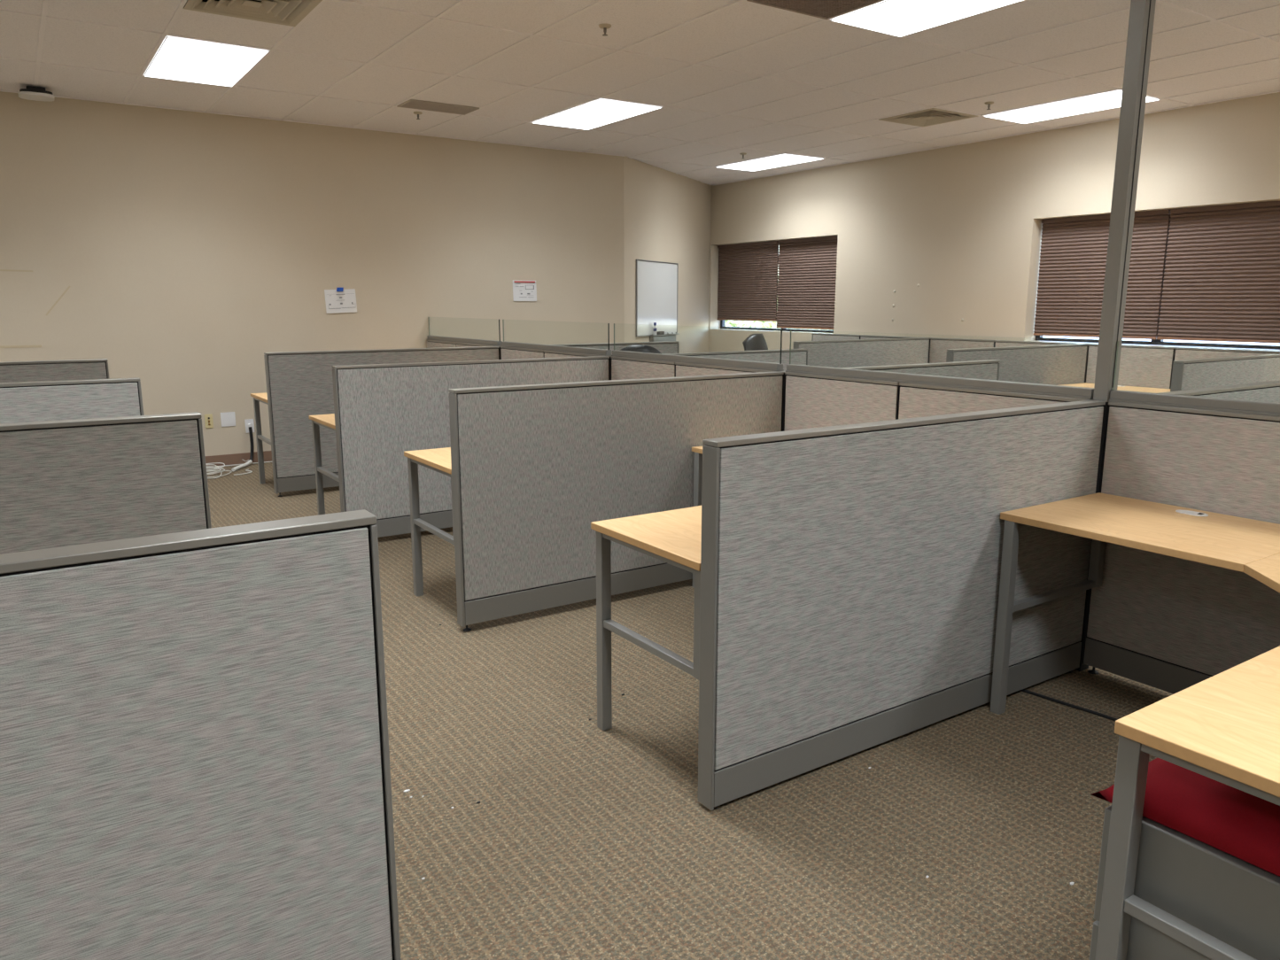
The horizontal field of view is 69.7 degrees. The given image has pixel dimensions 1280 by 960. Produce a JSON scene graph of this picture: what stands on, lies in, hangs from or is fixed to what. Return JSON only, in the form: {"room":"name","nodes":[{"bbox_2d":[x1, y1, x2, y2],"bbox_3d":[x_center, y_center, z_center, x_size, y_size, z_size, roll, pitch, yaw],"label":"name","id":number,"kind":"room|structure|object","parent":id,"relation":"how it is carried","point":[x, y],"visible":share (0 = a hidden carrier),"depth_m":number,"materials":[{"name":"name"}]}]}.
{"room":"cubicle office","nodes":[
{"label":"cubicle office","id":0,"kind":"room"},
{"bbox_2d":[0,91,624,456],"bbox_3d":[-5.117,-1.712,7.202,11.775,3.533,0.200,-7,13,-33],"label":"wall","id":1,"kind":"structure","parent":0,"point":[190,248],"depth_m":8.24,"materials":[{"name":"beige paint"}]},
{"bbox_2d":[0,269,32,271],"bbox_3d":[-5.139,-1.620,7.080,0.785,0.015,0.002,-6,13,-33],"label":"residue","id":2,"kind":"object","parent":1,"relation":"attached to","point":[10,270],"visible":1,"depth_m":7.23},
{"bbox_2d":[0,344,41,348],"bbox_3d":[-5.141,-1.038,7.192,0.782,0.021,0.002,-7,13,-33],"label":"residue","id":3,"kind":"object","parent":1,"relation":"attached to","point":[37,345],"visible":1,"depth_m":7.33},
{"bbox_2d":[45,286,70,315],"bbox_3d":[-4.693,-1.447,7.420,0.196,0.239,0.002,-7,13,-33],"label":"residue","id":4,"kind":"object","parent":1,"relation":"attached to","point":[66,290],"visible":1,"depth_m":7.42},
{"bbox_2d":[204,413,213,428],"bbox_3d":[-3.832,-0.523,8.181,0.066,0.124,0.014,-7,13,-33],"label":"jack plate","id":5,"kind":"object","parent":1,"relation":"attached to","point":[208,418],"visible":1,"depth_m":8.18,"materials":[{"name":"beige plastic"}]},
{"bbox_2d":[220,411,236,426],"bbox_3d":[-3.701,-0.545,8.270,0.122,0.128,0.009,-7,13,-33],"label":"blank wall plate","id":6,"kind":"object","parent":1,"relation":"attached to","point":[228,419],"visible":1,"depth_m":8.27,"materials":[{"name":"white plastic"}]},
{"bbox_2d":[205,450,271,465],"bbox_3d":[-4.976,-0.023,7.495,11.575,0.102,0.012,-7,13,-33],"label":"baseboard","id":7,"kind":"structure","parent":1,"relation":"attached to","point":[233,459],"depth_m":8.35,"materials":[{"name":"brown plastic"}]},
{"bbox_2d":[244,418,254,433],"bbox_3d":[-3.550,-0.491,8.371,0.074,0.122,0.030,-7,13,-33],"label":"outlet","id":8,"kind":"object","parent":1,"relation":"attached to","point":[249,422],"visible":1,"depth_m":8.37,"materials":[{"name":"white plastic"}]},
{"bbox_2d":[248,426,253,460],"bbox_3d":[-3.537,-0.321,8.360,0.034,0.317,0.095,-1,11,-5],"label":"conduit","id":9,"kind":"object","parent":8,"relation":"attached to","point":[250,428],"visible":1,"depth_m":8.37,"materials":[{"name":"plastic"}]},
{"bbox_2d":[324,288,356,313],"bbox_3d":[-2.813,-1.683,8.653,0.294,0.226,0.016,-7,13,-33],"label":"paper notice","id":10,"kind":"object","parent":1,"relation":"attached to","point":[345,301],"visible":1,"depth_m":8.65,"materials":[{"name":"grey"}]},
{"bbox_2d":[329,293,354,309],"bbox_3d":[-2.808,-1.681,8.647,0.258,0.135,0.001,-10,14,-33],"label":"print","id":11,"kind":"object","parent":10,"relation":"attached to","point":[337,300],"depth_m":8.66,"materials":[{"name":"grey"}]},
{"bbox_2d":[512,279,536,301],"bbox_3d":[-1.211,-1.995,9.691,0.275,0.213,0.016,-7,13,-33],"label":"paper notice","id":12,"kind":"object","parent":1,"relation":"attached to","point":[523,290],"visible":1,"depth_m":9.69,"materials":[{"name":"grey"}]},
{"bbox_2d":[519,285,534,297],"bbox_3d":[-1.213,-1.997,9.681,0.217,0.149,0.001,-7,13,-33],"label":"print","id":13,"kind":"object","parent":12,"relation":"attached to","point":[524,290],"depth_m":9.70,"materials":[{"name":"grey"}]},
{"bbox_2d":[0,89,1279,186],"bbox_3d":[-0.630,-2.132,2.709,13.976,0.008,14.889,-7,13,-33],"label":"trim","id":14,"kind":"structure","parent":1,"relation":"attached to","point":[0,89],"depth_m":8.40,"materials":[{"name":"paint"}]},
{"bbox_2d":[0,0,1279,185],"bbox_3d":[-0.637,-2.291,2.735,14.426,0.294,15.489,-7,13,-33],"label":"ceiling","id":15,"kind":"structure","parent":0,"point":[335,29],"depth_m":6.33,"materials":[{"name":"tile"}]},
{"bbox_2d":[18,85,54,101],"bbox_3d":[-4.536,-2.908,6.911,0.228,0.071,0.220,-7,13,-33],"label":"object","id":16,"kind":"object","parent":15,"relation":"attached to","point":[29,93],"visible":1,"depth_m":6.86,"materials":[{"name":"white plastic"}]},
{"bbox_2d":[143,35,270,86],"bbox_3d":[-2.942,-2.802,6.198,0.591,0.004,1.199,-7,13,-33],"label":"recessed light","id":17,"kind":"object","parent":15,"relation":"in","point":[177,58],"visible":1,"depth_m":6.14,"materials":[{"name":"white plastic"}]},
{"bbox_2d":[183,0,322,26],"bbox_3d":[-2.088,-2.616,4.942,0.589,0.116,0.589,-7,13,-33],"label":"ceiling vent","id":18,"kind":"object","parent":15,"relation":"in","point":[287,12],"visible":1,"depth_m":5.04,"materials":[{"name":"metal"}]},
{"bbox_2d":[396,99,479,115],"bbox_3d":[-1.659,-3.069,7.570,0.590,0.012,0.300,-7,13,-33],"label":"ceiling vent","id":19,"kind":"object","parent":15,"relation":"in","point":[413,104],"visible":1,"depth_m":7.55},
{"bbox_2d":[531,98,662,130],"bbox_3d":[-0.392,-3.126,7.885,0.591,0.004,1.199,-7,13,-33],"label":"recessed light","id":20,"kind":"object","parent":15,"relation":"in","point":[601,112],"visible":1,"depth_m":7.84,"materials":[{"name":"white plastic"}]},
{"bbox_2d":[598,23,611,36],"bbox_3d":[-0.203,-2.619,5.357,0.072,0.055,0.072,-7,13,-33],"label":"sprinkler head","id":21,"kind":"object","parent":15,"relation":"attached to","point":[604,27],"visible":1,"depth_m":5.34},
{"bbox_2d":[0,0,1279,184],"bbox_3d":[-0.658,-2.142,2.750,13.976,0.008,15.089,-7,13,-33],"label":"grid","id":22,"kind":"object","parent":15,"relation":"attached to","point":[43,17],"depth_m":6.29,"materials":[{"name":"paint"}]},
{"bbox_2d":[715,154,823,170],"bbox_3d":[1.475,-3.642,10.568,0.591,0.004,1.199,-7,13,-33],"label":"recessed light","id":23,"kind":"object","parent":15,"relation":"in","point":[783,159],"visible":1,"depth_m":10.51,"materials":[{"name":"white plastic"}]},
{"bbox_2d":[746,0,882,19],"bbox_3d":[0.977,-2.552,4.804,0.589,0.044,0.589,-7,13,-33],"label":"ceiling vent","id":24,"kind":"object","parent":15,"relation":"in","point":[822,9],"visible":1,"depth_m":4.98,"materials":[{"name":"metal"}]},
{"bbox_2d":[830,0,1023,37],"bbox_3d":[1.658,-2.547,4.897,0.591,0.004,1.199,-7,13,-33],"label":"recessed light","id":25,"kind":"object","parent":15,"relation":"in","point":[896,18],"visible":1,"depth_m":5.11,"materials":[{"name":"white plastic"}]},
{"bbox_2d":[878,108,978,126],"bbox_3d":[2.502,-3.197,7.979,0.589,0.116,0.589,-7,13,-33],"label":"ceiling vent","id":26,"kind":"object","parent":15,"relation":"in","point":[933,116],"visible":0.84,"depth_m":7.99,"materials":[{"name":"metal"}]},
{"bbox_2d":[982,89,1160,124],"bbox_3d":[3.525,-3.063,7.580,0.591,0.004,1.199,-7,13,-33],"label":"recessed light","id":27,"kind":"object","parent":15,"relation":"in","point":[1112,99],"visible":0.93,"depth_m":7.58,"materials":[{"name":"white plastic"}]},
{"bbox_2d":[623,155,711,353],"bbox_3d":[0.370,-2.592,11.793,0.200,3.533,3.129,5,12,24],"label":"wall","id":28,"kind":"structure","parent":0,"point":[667,213],"depth_m":11.55,"materials":[{"name":"beige paint"}]},
{"bbox_2d":[636,259,679,336],"bbox_3d":[0.241,-2.214,11.237,0.070,0.889,1.275,5,12,24],"label":"whiteboard","id":29,"kind":"object","parent":28,"relation":"attached to","point":[656,282],"visible":0.96,"depth_m":11.18,"materials":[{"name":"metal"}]},
{"bbox_2d":[650,333,679,336],"bbox_3d":[0.317,-1.810,11.464,0.050,0.010,0.825,5,12,24],"label":"marker tray","id":30,"kind":"object","parent":29,"relation":"on","point":[651,334],"depth_m":11.29,"materials":[{"name":"metal"}]},
{"bbox_2d":[649,334,675,341],"bbox_3d":[0.289,-1.753,11.451,0.057,0.085,0.740,5,12,24],"label":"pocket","id":31,"kind":"object","parent":28,"relation":"attached to","point":[669,337],"visible":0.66,"depth_m":11.37,"materials":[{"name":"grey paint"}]},
{"bbox_2d":[206,462,1173,959],"bbox_3d":[-0.640,0.886,3.348,14.426,0.100,15.489,-7,13,-33],"label":"floor","id":32,"kind":"structure","parent":0,"point":[582,841],"depth_m":2.67,"materials":[{"name":"carpet"}]},
{"bbox_2d":[0,358,109,382],"bbox_3d":[-4.265,-0.157,5.598,1.886,1.089,0.065,-7,13,-33],"label":"divider","id":33,"kind":"object","parent":32,"relation":"on","point":[67,369],"visible":0.26,"depth_m":5.83,"materials":[{"name":"grey fabric"}]},
{"bbox_2d":[0,377,144,424],"bbox_3d":[-3.239,0.133,4.103,1.886,1.089,0.065,-7,13,-33],"label":"divider","id":34,"kind":"object","parent":32,"relation":"on","point":[68,399],"visible":0.3,"depth_m":4.34,"materials":[{"name":"grey fabric"}]},
{"bbox_2d":[0,411,211,554],"bbox_3d":[-2.261,0.409,2.677,1.886,1.089,0.065,-7,13,-33],"label":"divider","id":35,"kind":"object","parent":32,"relation":"on","point":[64,483],"visible":0.27,"depth_m":2.93,"materials":[{"name":"grey fabric"}]},
{"bbox_2d":[0,509,400,959],"bbox_3d":[-1.260,0.691,1.217,1.886,1.089,0.065,-7,13,-33],"label":"divider","id":36,"kind":"object","parent":32,"relation":"on","point":[195,753],"visible":1,"depth_m":1.50,"materials":[{"name":"grey fabric"}]},
{"bbox_2d":[231,459,252,471],"bbox_3d":[-3.546,-0.129,8.193,0.037,0.048,0.330,1,11,3],"label":"cable bundle","id":37,"kind":"object","parent":32,"relation":"on","point":[250,461],"visible":1,"depth_m":8.18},
{"bbox_2d":[250,392,271,483],"bbox_3d":[-2.462,-0.468,8.135,1.883,0.741,1.614,-7,13,-33],"label":"desk","id":38,"kind":"object","parent":32,"relation":"on","point":[262,398],"visible":0.12,"depth_m":7.41,"materials":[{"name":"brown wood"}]},
{"bbox_2d":[250,392,267,403],"bbox_3d":[-2.560,-0.686,7.398,0.957,0.024,0.591,-7,13,-33],"label":"countertop","id":39,"kind":"structure","parent":38,"relation":"on","point":[263,397],"depth_m":7.21,"materials":[{"name":"brown wood"}]},
{"bbox_2d":[308,413,339,515],"bbox_3d":[-1.500,-0.197,6.732,1.883,0.741,1.678,-7,13,-33],"label":"desk","id":40,"kind":"object","parent":32,"relation":"on","point":[327,421],"visible":0.1,"depth_m":5.96,"materials":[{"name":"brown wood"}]},
{"bbox_2d":[308,413,335,429],"bbox_3d":[-1.580,-0.410,5.969,0.957,0.024,0.591,-7,13,-33],"label":"countertop","id":41,"kind":"structure","parent":40,"relation":"on","point":[328,420],"depth_m":5.79,"materials":[{"name":"brown wood"}]},
{"bbox_2d":[263,346,499,496],"bbox_3d":[-1.991,-0.505,7.414,1.882,1.089,0.065,-7,13,-33],"label":"divider","id":42,"kind":"object","parent":32,"relation":"on","point":[299,384],"visible":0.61,"depth_m":7.01,"materials":[{"name":"grey fabric"}]},
{"bbox_2d":[403,447,454,597],"bbox_3d":[-0.518,0.080,5.301,1.883,0.741,1.683,-7,13,-33],"label":"desk","id":43,"kind":"object","parent":32,"relation":"on","point":[438,460],"visible":0.16,"depth_m":4.52,"materials":[{"name":"brown wood"}]},
{"bbox_2d":[403,447,451,474],"bbox_3d":[-0.597,-0.132,4.536,0.957,0.024,0.591,-7,13,-33],"label":"countertop","id":44,"kind":"structure","parent":43,"relation":"on","point":[439,459],"depth_m":4.36,"materials":[{"name":"brown wood"}]},
{"bbox_2d":[426,340,456,348],"bbox_3d":[-1.903,-0.812,9.006,0.065,1.089,0.721,-7,13,-33],"label":"panel","id":45,"kind":"object","parent":32,"relation":"on","point":[430,344],"visible":0.18,"depth_m":8.91,"materials":[{"name":"grey fabric"}]},
{"bbox_2d":[331,356,609,537],"bbox_3d":[-1.010,-0.228,5.985,1.882,1.089,0.065,-7,13,-33],"label":"divider","id":46,"kind":"object","parent":32,"relation":"on","point":[383,412],"visible":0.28,"depth_m":5.65,"materials":[{"name":"grey fabric"}]},
{"bbox_2d":[455,342,496,347],"bbox_3d":[-1.449,-0.684,8.344,0.065,1.089,0.892,-7,13,-33],"label":"panel","id":47,"kind":"object","parent":32,"relation":"on","point":[458,345],"visible":0.12,"depth_m":8.35,"materials":[{"name":"grey fabric"}]},
{"bbox_2d":[426,317,502,346],"bbox_3d":[-1.651,-1.386,8.515,0.055,0.224,1.620,-7,13,-33],"label":"glass screen","id":48,"kind":"object","parent":47,"relation":"on","point":[430,337],"visible":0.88,"depth_m":8.39,"materials":[{"name":"grey paint"}]},
{"bbox_2d":[500,346,544,359],"bbox_3d":[-0.943,-0.541,7.607,0.065,1.089,0.771,-7,13,-33],"label":"panel","id":49,"kind":"object","parent":32,"relation":"on","point":[507,352],"visible":0.2,"depth_m":7.51,"materials":[{"name":"grey fabric"}]},
{"bbox_2d":[543,350,611,357],"bbox_3d":[-0.471,-0.408,6.919,0.065,1.089,0.903,-7,13,-33],"label":"panel","id":50,"kind":"object","parent":32,"relation":"on","point":[547,353],"visible":0.18,"depth_m":6.93,"materials":[{"name":"grey fabric"}]},
{"bbox_2d":[500,319,612,356],"bbox_3d":[-0.689,-1.115,7.112,0.055,0.224,1.684,-7,13,-33],"label":"glass screen","id":51,"kind":"object","parent":50,"relation":"on","point":[537,346],"visible":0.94,"depth_m":6.98,"materials":[{"name":"grey paint"}]},
{"bbox_2d":[608,356,612,380],"bbox_3d":[-0.198,-0.331,6.522,0.065,1.089,0.065,-7,13,-33],"label":"post","id":52,"kind":"object","parent":32,"relation":"on","point":[609,359],"visible":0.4,"depth_m":6.40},
{"bbox_2d":[550,341,679,354],"bbox_3d":[-0.395,-0.707,8.469,1.814,1.089,0.065,-7,13,-33],"label":"divider","id":53,"kind":"object","parent":32,"relation":"on","point":[668,346],"visible":0.15,"depth_m":8.56,"materials":[{"name":"grey fabric"}]},
{"bbox_2d":[448,371,783,631],"bbox_3d":[-0.027,0.049,4.551,1.882,1.089,0.065,-7,13,-33],"label":"divider","id":54,"kind":"object","parent":32,"relation":"on","point":[533,466],"visible":0.75,"depth_m":4.31,"materials":[{"name":"grey fabric"}]},
{"bbox_2d":[619,344,661,353],"bbox_3d":[-0.015,-0.608,7.892,0.680,1.111,0.656,0,11,-2],"label":"office chair","id":55,"kind":"object","parent":32,"relation":"on","point":[641,348],"visible":0.02,"depth_m":7.56,"materials":[{"name":"black leather"}]},
{"bbox_2d":[610,356,676,380],"bbox_3d":[0.032,-0.266,6.186,0.065,1.089,0.750,-7,13,-33],"label":"panel","id":56,"kind":"object","parent":32,"relation":"on","point":[622,368],"visible":0.19,"depth_m":6.09,"materials":[{"name":"grey fabric"}]},
{"bbox_2d":[590,445,702,730],"bbox_3d":[0.471,0.359,3.860,1.883,0.741,1.704,-7,13,-33],"label":"desk","id":57,"kind":"object","parent":32,"relation":"on","point":[673,538],"visible":0.25,"depth_m":3.03,"materials":[{"name":"brown wood"}]},
{"bbox_2d":[590,505,701,571],"bbox_3d":[0.398,0.148,3.085,0.957,0.024,0.591,-7,13,-33],"label":"countertop","id":58,"kind":"structure","parent":57,"relation":"on","point":[675,535],"depth_m":2.93,"materials":[{"name":"brown wood"}]},
{"bbox_2d":[691,445,702,453],"bbox_3d":[0.737,-0.127,4.515,0.621,0.024,0.780,-7,13,-33],"label":"countertop","id":59,"kind":"structure","parent":57,"relation":"on","point":[696,449],"depth_m":4.63,"materials":[{"name":"brown wood"}]},
{"bbox_2d":[674,362,773,376],"bbox_3d":[0.505,-0.133,5.497,0.065,1.089,0.929,-7,13,-33],"label":"panel","id":60,"kind":"object","parent":32,"relation":"on","point":[682,369],"visible":0.12,"depth_m":5.51,"materials":[{"name":"grey fabric"}]},
{"bbox_2d":[611,323,783,371],"bbox_3d":[0.293,-0.838,5.681,0.055,0.224,1.689,-7,13,-33],"label":"glass screen","id":61,"kind":"object","parent":60,"relation":"on","point":[704,360],"visible":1,"depth_m":5.52,"materials":[{"name":"grey paint"}]},
{"bbox_2d":[661,349,807,371],"bbox_3d":[0.585,-0.431,7.040,1.814,1.089,0.065,-7,13,-33],"label":"divider","id":62,"kind":"object","parent":32,"relation":"on","point":[798,356],"visible":0.16,"depth_m":7.16,"materials":[{"name":"metal"}]},
{"bbox_2d":[742,333,767,350],"bbox_3d":[1.228,-1.215,11.092,0.656,1.094,0.680,8,13,35],"label":"office chair","id":63,"kind":"object","parent":32,"relation":"on","point":[754,342],"visible":0.13,"depth_m":10.77,"materials":[{"name":"black leather"}]},
{"bbox_2d":[776,371,786,431],"bbox_3d":[0.785,-0.054,5.088,0.065,1.089,0.065,-7,13,-33],"label":"post","id":64,"kind":"object","parent":32,"relation":"on","point":[783,403],"visible":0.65,"depth_m":4.98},
{"bbox_2d":[811,333,860,341],"bbox_3d":[2.344,-1.204,11.059,0.065,1.089,0.774,-7,13,-33],"label":"panel","id":65,"kind":"object","parent":32,"relation":"on","point":[815,337],"visible":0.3,"depth_m":10.97,"materials":[{"name":"grey fabric"}]},
{"bbox_2d":[784,372,900,431],"bbox_3d":[1.020,0.013,4.746,0.065,1.089,0.768,-7,13,-33],"label":"panel","id":66,"kind":"object","parent":32,"relation":"on","point":[811,400],"visible":0.2,"depth_m":4.65,"materials":[{"name":"grey fabric"}]},
{"bbox_2d":[793,337,929,367],"bbox_3d":[2.277,-0.888,9.418,1.902,1.089,0.065,-7,13,-33],"label":"divider","id":67,"kind":"object","parent":32,"relation":"on","point":[858,352],"visible":0.34,"depth_m":9.31,"materials":[{"name":"grey fabric"}]},
{"bbox_2d":[860,334,930,363],"bbox_3d":[2.839,-1.065,10.338,0.065,1.089,0.985,-7,13,-33],"label":"panel","id":68,"kind":"object","parent":32,"relation":"on","point":[862,337],"visible":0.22,"depth_m":10.30,"materials":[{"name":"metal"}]},
{"bbox_2d":[698,399,1105,810],"bbox_3d":[0.968,0.330,3.101,1.882,1.089,0.065,-7,13,-33],"label":"divider","id":69,"kind":"object","parent":32,"relation":"on","point":[850,573],"visible":0.99,"depth_m":2.90,"materials":[{"name":"grey fabric"}]},
{"bbox_2d":[840,359,1000,380],"bbox_3d":[1.568,-0.153,5.607,1.814,1.089,0.065,-7,13,-33],"label":"divider","id":70,"kind":"object","parent":32,"relation":"on","point":[989,369],"visible":0.13,"depth_m":5.73,"materials":[{"name":"grey fabric"}]},
{"bbox_2d":[929,337,995,363],"bbox_3d":[3.338,-0.924,9.610,0.065,1.089,0.788,-7,13,-33],"label":"panel","id":71,"kind":"object","parent":32,"relation":"on","point":[939,346],"visible":0.23,"depth_m":9.63,"materials":[{"name":"grey fabric"}]},
{"bbox_2d":[898,382,1089,419],"bbox_3d":[1.499,0.148,4.048,0.065,1.089,0.932,-7,13,-33],"label":"panel","id":72,"kind":"object","parent":32,"relation":"on","point":[915,399],"visible":0.12,"depth_m":4.06,"materials":[{"name":"grey fabric"}]},
{"bbox_2d":[785,329,1098,399],"bbox_3d":[1.282,-0.559,4.240,0.055,0.224,1.710,-7,13,-33],"label":"glass screen","id":73,"kind":"object","parent":72,"relation":"on","point":[1038,389],"visible":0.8,"depth_m":4.08,"materials":[{"name":"grey paint"}]},
{"bbox_2d":[946,343,1087,385],"bbox_3d":[3.267,-0.609,7.976,1.902,1.089,0.065,-7,13,-33],"label":"divider","id":74,"kind":"object","parent":32,"relation":"on","point":[1052,364],"visible":0.23,"depth_m":7.98,"materials":[{"name":"grey fabric"}]},
{"bbox_2d":[994,340,1089,382],"bbox_3d":[3.833,-0.784,8.889,0.065,1.089,0.969,-7,13,-33],"label":"panel","id":75,"kind":"object","parent":32,"relation":"on","point":[998,343],"visible":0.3,"depth_m":8.86,"materials":[{"name":"grey fabric"}]},
{"bbox_2d":[1019,689,1117,721],"bbox_3d":[1.885,0.908,2.951,0.060,0.012,1.514,-8,14,-36],"label":"cable","id":76,"kind":"object","parent":32,"relation":"on","point":[1022,690],"visible":0.48,"depth_m":3.37,"materials":[{"name":"plastic"}]},
{"bbox_2d":[1075,399,1109,671],"bbox_3d":[1.780,0.227,3.638,0.065,1.089,0.065,-7,13,-33],"label":"post","id":77,"kind":"object","parent":32,"relation":"on","point":[1082,666],"visible":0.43,"depth_m":3.56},
{"bbox_2d":[1093,0,1155,401],"bbox_3d":[1.784,-1.261,3.346,0.071,1.943,0.061,-7,13,-33],"label":"pole","id":78,"kind":"object","parent":77,"relation":"on","point":[1141,19],"visible":0.85,"depth_m":3.37,"materials":[{"name":"metal"}]},
{"bbox_2d":[1060,382,1170,393],"bbox_3d":[3.763,-0.300,7.293,1.896,0.741,1.686,-7,13,-33],"label":"desk","id":79,"kind":"object","parent":32,"relation":"on","point":[1082,384],"visible":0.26,"depth_m":7.88,"materials":[{"name":"brown wood"}]},
{"bbox_2d":[1143,389,1170,393],"bbox_3d":[4.379,-0.638,7.182,0.924,0.024,0.923,-7,13,-33],"label":"countertop","id":80,"kind":"structure","parent":79,"relation":"on","point":[1162,391],"depth_m":7.57,"materials":[{"name":"brown wood"}]},
{"bbox_2d":[1086,343,1175,388],"bbox_3d":[4.318,-0.647,8.182,0.065,1.089,0.755,-7,13,-33],"label":"panel","id":81,"kind":"object","parent":32,"relation":"on","point":[1140,366],"visible":0.2,"depth_m":7.99,"materials":[{"name":"grey fabric"}]},
{"bbox_2d":[989,492,1279,959],"bbox_3d":[1.466,0.640,2.409,1.883,0.741,1.704,-7,13,-33],"label":"desk","id":82,"kind":"object","parent":32,"relation":"on","point":[1224,727],"visible":1,"depth_m":1.69,"materials":[{"name":"brown wood"}]},
{"bbox_2d":[1000,492,1279,572],"bbox_3d":[1.732,0.154,3.065,0.621,0.024,0.780,-7,13,-33],"label":"countertop","id":83,"kind":"structure","parent":82,"relation":"on","point":[1230,542],"depth_m":3.00,"materials":[{"name":"brown wood"}]},
{"bbox_2d":[1114,645,1279,797],"bbox_3d":[1.393,0.429,1.635,0.957,0.024,0.591,-7,13,-33],"label":"countertop","id":84,"kind":"structure","parent":82,"relation":"on","point":[1227,724],"depth_m":1.60,"materials":[{"name":"brown wood"}]},
{"bbox_2d":[1243,553,1279,593],"bbox_3d":[2.082,0.304,2.287,0.924,0.024,0.923,-7,13,-33],"label":"countertop","id":85,"kind":"structure","parent":82,"relation":"on","point":[1266,570],"depth_m":2.52,"materials":[{"name":"brown wood"}]},
{"bbox_2d":[1083,401,1279,694],"bbox_3d":[2.015,0.293,3.296,0.065,1.089,0.767,-7,13,-33],"label":"panel","id":86,"kind":"object","parent":32,"relation":"on","point":[1171,624],"visible":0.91,"depth_m":3.32,"materials":[{"name":"grey fabric"}]},
{"bbox_2d":[1089,758,1279,959],"bbox_3d":[1.196,0.858,1.637,0.412,0.606,0.630,-7,13,-33],"label":"pedestal","id":87,"kind":"object","parent":32,"relation":"on","point":[1208,857],"visible":0.58,"depth_m":1.60,"materials":[{"name":"grey metal"}]},
{"bbox_2d":[1091,758,1279,876],"bbox_3d":[1.196,0.594,1.587,0.412,0.070,0.630,-7,13,-33],"label":"seat cushion","id":88,"kind":"object","parent":87,"relation":"on","point":[1235,829],"depth_m":1.59,"materials":[{"name":"red fabric"}]},
{"bbox_2d":[1158,380,1279,403],"bbox_3d":[2.563,0.128,4.157,1.814,1.089,0.065,-7,13,-33],"label":"divider","id":89,"kind":"object","parent":32,"relation":"on","point":[1266,391],"visible":0.06,"depth_m":4.12,"materials":[{"name":"grey fabric"}]},
{"bbox_2d":[1170,353,1279,391],"bbox_3d":[4.251,-0.331,6.540,1.902,1.089,0.065,-7,13,-33],"label":"divider","id":90,"kind":"object","parent":32,"relation":"on","point":[1214,372],"visible":0.3,"depth_m":6.22,"materials":[{"name":"grey fabric"}]},
{"bbox_2d":[1174,347,1279,360],"bbox_3d":[4.811,-0.508,7.464,0.065,1.089,0.994,-7,13,-33],"label":"panel","id":91,"kind":"object","parent":32,"relation":"on","point":[1182,353],"visible":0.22,"depth_m":7.52,"materials":[{"name":"grey fabric"}]},
{"bbox_3d":[2.493,0.428,2.598,0.065,1.089,0.933,-7,13,-33],"label":"panel","id":92,"kind":"object","parent":32,"relation":"on","visible":0},
{"bbox_2d":[1108,341,1279,416],"bbox_3d":[2.277,-0.278,2.789,0.055,0.224,1.710,-7,13,-33],"label":"glass screen","id":93,"kind":"object","parent":92,"relation":"on","point":[1206,403],"visible":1,"depth_m":3.24,"materials":[{"name":"glass"}]},
{"bbox_2d":[708,92,1279,352],"bbox_3d":[5.254,-1.639,6.873,0.250,3.533,15.039,-7,13,-33],"label":"wall","id":94,"kind":"structure","parent":0,"point":[962,223],"depth_m":9.35,"materials":[{"name":"beige paint"}]},
{"bbox_2d":[717,240,779,321],"bbox_3d":[1.448,-2.677,12.454,0.060,1.027,1.216,-7,13,-33],"label":"blind","id":95,"kind":"object","parent":94,"relation":"attached to","point":[748,280],"visible":1,"depth_m":12.40,"materials":[{"name":"brown fabric"}]},
{"bbox_2d":[709,320,833,333],"bbox_3d":[1.756,-2.522,11.982,0.239,1.156,2.395,-7,13,-33],"label":"window","id":96,"kind":"structure","parent":94,"relation":"in","point":[722,322],"depth_m":12.19,"materials":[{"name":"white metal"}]},
{"bbox_2d":[775,235,837,330],"bbox_3d":[2.113,-2.449,11.493,0.060,1.110,1.119,-7,13,-33],"label":"blind","id":97,"kind":"object","parent":94,"relation":"attached to","point":[807,267],"visible":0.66,"depth_m":11.50,"materials":[{"name":"brown fabric"}]},
{"bbox_2d":[1031,220,1279,350],"bbox_3d":[4.521,-1.743,7.954,0.239,1.156,2.410,-7,13,-33],"label":"window","id":98,"kind":"structure","parent":94,"relation":"in","point":[1038,338],"depth_m":8.01,"materials":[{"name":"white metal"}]},
{"bbox_2d":[1033,209,1171,339],"bbox_3d":[4.202,-1.866,8.447,0.060,1.097,1.178,-7,13,-33],"label":"blind","id":99,"kind":"object","parent":98,"relation":"attached to","point":[1074,250],"visible":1,"depth_m":8.49,"materials":[{"name":"brown fabric"}]},
{"bbox_2d":[1156,201,1279,343],"bbox_3d":[4.870,-1.677,7.473,0.060,1.097,1.187,-7,13,-33],"label":"cellular shade","id":100,"kind":"object","parent":98,"relation":"attached to","point":[1221,281],"visible":1,"depth_m":7.56,"materials":[{"name":"brown fabric"}]},
{"label":"outside","id":101,"kind":"structure","parent":0,"visible":0},
{"bbox_2d":[1042,335,1279,349],"bbox_3d":[22.933,-3.516,27.334,51.224,0.100,80.000,-7,13,-33],"label":"ground","id":102,"kind":"structure","parent":101,"point":[1133,339],"depth_m":40.42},
{"bbox_2d":[725,274,831,333],"bbox_3d":[2.357,-3.030,19.405,2.256,2.556,7.370,-7,13,-33],"label":"hedge","id":103,"kind":"object","parent":102,"relation":"on","point":[728,323],"visible":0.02,"depth_m":17.96,"materials":[{"name":"green plant"}]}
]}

